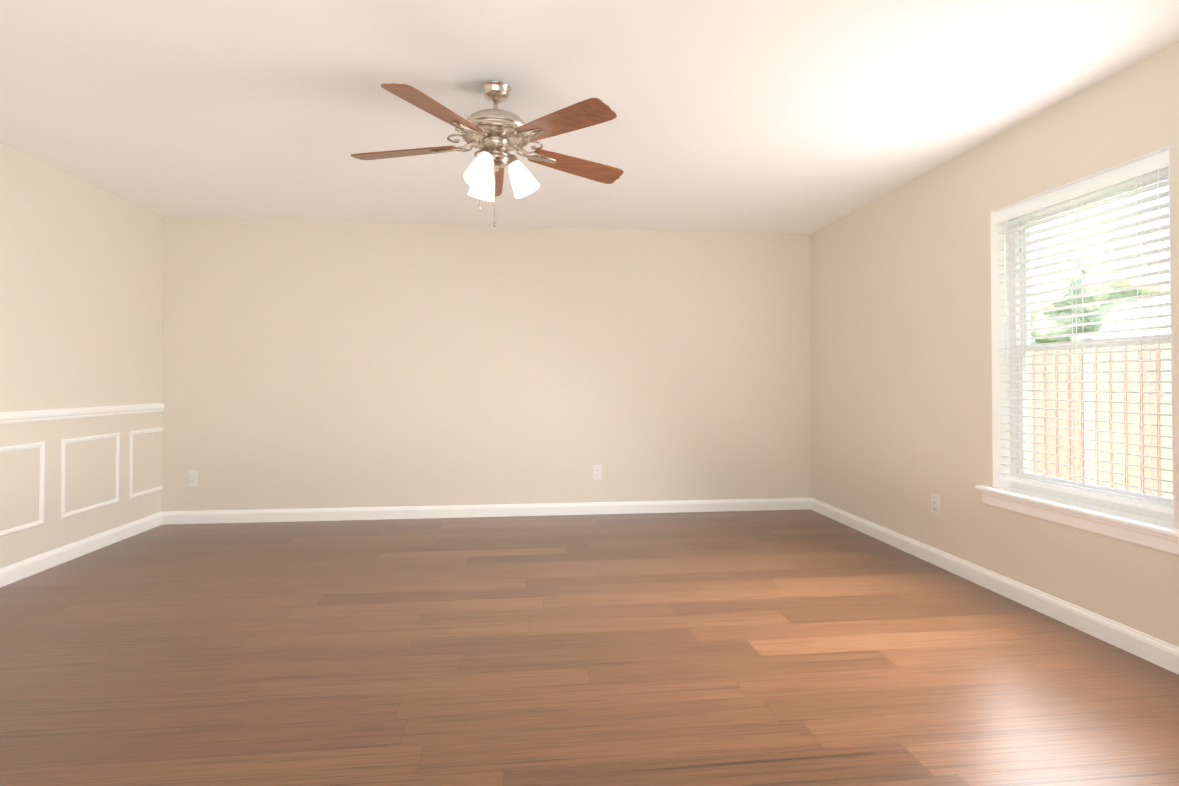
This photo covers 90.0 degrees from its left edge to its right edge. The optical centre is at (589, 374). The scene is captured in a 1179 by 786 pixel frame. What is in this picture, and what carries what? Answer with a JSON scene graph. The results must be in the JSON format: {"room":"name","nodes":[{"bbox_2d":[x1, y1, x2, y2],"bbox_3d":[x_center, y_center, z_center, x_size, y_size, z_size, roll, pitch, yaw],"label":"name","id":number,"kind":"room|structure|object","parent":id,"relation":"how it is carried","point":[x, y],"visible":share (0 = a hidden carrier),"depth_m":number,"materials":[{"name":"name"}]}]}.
{"room":"empty living room","nodes":[
{"label":"empty living room","id":0,"kind":"room"},
{"bbox_2d":[0,142,163,567],"bbox_3d":[-3.105,-0.082,1.206,0.165,2.440,6.955,0,-1,-6],"label":"wall","id":1,"kind":"structure","parent":0,"point":[81,293],"depth_m":3.77,"materials":[{"name":"beige paint"}]},
{"bbox_2d":[0,442,44,536],"bbox_3d":[-3.234,0.644,3.270,0.010,0.490,0.515,0,-1,-6],"label":"trim","id":2,"kind":"structure","parent":1,"relation":"attached to","point":[41,445],"depth_m":3.49,"materials":[{"name":"white wood"}]},
{"bbox_2d":[0,512,161,586],"bbox_3d":[-3.025,1.089,1.283,0.014,0.100,6.790,0,-1,-6],"label":"baseboard","id":3,"kind":"structure","parent":1,"relation":"attached to","point":[17,571],"depth_m":3.75,"materials":[{"name":"white wood"}]},
{"bbox_2d":[0,403,164,423],"bbox_3d":[-3.021,0.214,1.295,0.022,0.066,6.790,0,-1,-6],"label":"trim","id":4,"kind":"structure","parent":1,"relation":"attached to","point":[34,415],"depth_m":3.75,"materials":[{"name":"white wood"}]},
{"bbox_2d":[61,433,119,518],"bbox_3d":[-3.302,0.652,3.917,0.010,0.490,0.515,0,-1,-6],"label":"trim","id":5,"kind":"structure","parent":1,"relation":"attached to","point":[63,474],"depth_m":3.84,"materials":[{"name":"white wood"}]},
{"bbox_2d":[129,427,162,498],"bbox_3d":[-3.363,0.660,4.495,0.010,0.490,0.412,0,-1,-6],"label":"trim","id":6,"kind":"structure","parent":1,"relation":"attached to","point":[131,494],"depth_m":4.32,"materials":[{"name":"white wood"}]},
{"bbox_2d":[161,217,810,511],"bbox_3d":[-0.719,-0.034,5.036,5.710,2.440,0.165,0,-1,-6],"label":"wall","id":7,"kind":"structure","parent":0,"point":[322,364],"depth_m":4.93,"materials":[{"name":"beige paint"}]},
{"bbox_2d":[187,471,197,486],"bbox_3d":[-3.156,0.827,4.683,0.080,0.125,0.008,0,-1,-6],"label":"electrical outlet","id":8,"kind":"object","parent":7,"relation":"attached to","point":[192,478],"visible":1,"depth_m":4.68,"materials":[{"name":"white plastic"}]},
{"bbox_2d":[161,498,810,524],"bbox_3d":[-0.710,1.135,4.932,5.380,0.100,0.014,0,-1,-6],"label":"baseboard","id":9,"kind":"structure","parent":7,"relation":"attached to","point":[334,514],"depth_m":4.90,"materials":[{"name":"white wood"}]},
{"bbox_2d":[593,465,601,479],"bbox_3d":[0.066,0.831,5.020,0.080,0.125,0.008,0,-1,-6],"label":"electrical outlet","id":10,"kind":"object","parent":7,"relation":"attached to","point":[597,472],"visible":1,"depth_m":5.02,"materials":[{"name":"white plastic"}]},
{"bbox_2d":[0,509,1178,785],"bbox_3d":[-0.356,1.193,1.562,5.710,0.100,7.120,0,-1,-6],"label":"floor","id":11,"kind":"structure","parent":0,"point":[808,647],"depth_m":2.34,"materials":[{"name":"brown wood"}]},
{"bbox_2d":[0,0,1178,233],"bbox_3d":[-0.356,-1.347,1.594,5.710,0.100,7.120,0,-1,-6],"label":"ceiling","id":12,"kind":"structure","parent":0,"point":[778,116],"depth_m":2.69,"materials":[{"name":"paint"}]},
{"bbox_2d":[351,80,623,226],"bbox_3d":[-0.439,-0.961,2.662,1.261,0.645,1.246,0,-1,-6],"label":"ceiling fan","id":13,"kind":"object","parent":12,"relation":"hanging from","point":[495,135],"visible":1,"depth_m":2.56,"materials":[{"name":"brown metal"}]},
{"bbox_2d":[810,41,1178,646],"bbox_3d":[2.410,-0.075,1.785,0.165,2.440,6.955,0,-1,-6],"label":"wall","id":14,"kind":"structure","parent":0,"point":[901,367],"depth_m":3.46,"materials":[{"name":"beige paint"}]},
{"bbox_2d":[930,494,939,516],"bbox_3d":[2.128,0.804,3.632,0.008,0.125,0.080,0,-1,-6],"label":"outlet","id":15,"kind":"object","parent":14,"relation":"attached to","point":[935,504],"visible":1,"depth_m":3.62,"materials":[{"name":"white plastic"}]},
{"bbox_2d":[811,498,1178,674],"bbox_3d":[2.312,1.096,1.843,0.014,0.100,6.790,0,-1,-6],"label":"baseboard","id":16,"kind":"structure","parent":14,"relation":"attached to","point":[1158,652],"depth_m":2.94,"materials":[{"name":"white wood"}]},
{"bbox_2d":[975,146,1178,555],"bbox_3d":[2.287,-0.095,2.755,0.207,1.596,1.050,0,-1,-6],"label":"window unit","id":17,"kind":"structure","parent":14,"relation":"in","point":[1066,495],"depth_m":2.92,"materials":[{"name":"white plastic"}]},
{"bbox_2d":[995,150,1172,513],"bbox_3d":[2.277,-0.165,2.755,0.068,1.442,0.884,0,-1,-6],"label":"window blinds","id":18,"kind":"object","parent":17,"relation":"attached to","point":[1137,168],"visible":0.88,"depth_m":2.68,"materials":[{"name":"white plastic"}]},
{"label":"outside","id":19,"kind":"structure","parent":0,"visible":0},
{"bbox_3d":[21.113,1.715,15.174,39.835,0.100,54.000,0,-1,-6],"label":"ground","id":20,"kind":"structure","parent":19,"visible":0},
{"bbox_2d":[1026,343,1172,521],"bbox_3d":[5.036,0.613,4.460,0.148,1.832,20.016,0,-1,-6],"label":"fence","id":21,"kind":"object","parent":20,"relation":"on","point":[1125,448],"depth_m":5.56,"materials":[{"name":"brown wood"}]},
{"bbox_2d":[1030,213,1170,350],"bbox_3d":[16.192,-1.486,17.470,14.562,6.484,16.297,0,-1,-6],"label":"trees","id":22,"kind":"object","parent":20,"relation":"on","point":[1124,304],"depth_m":12.55,"materials":[{"name":"green plant"}]}
]}

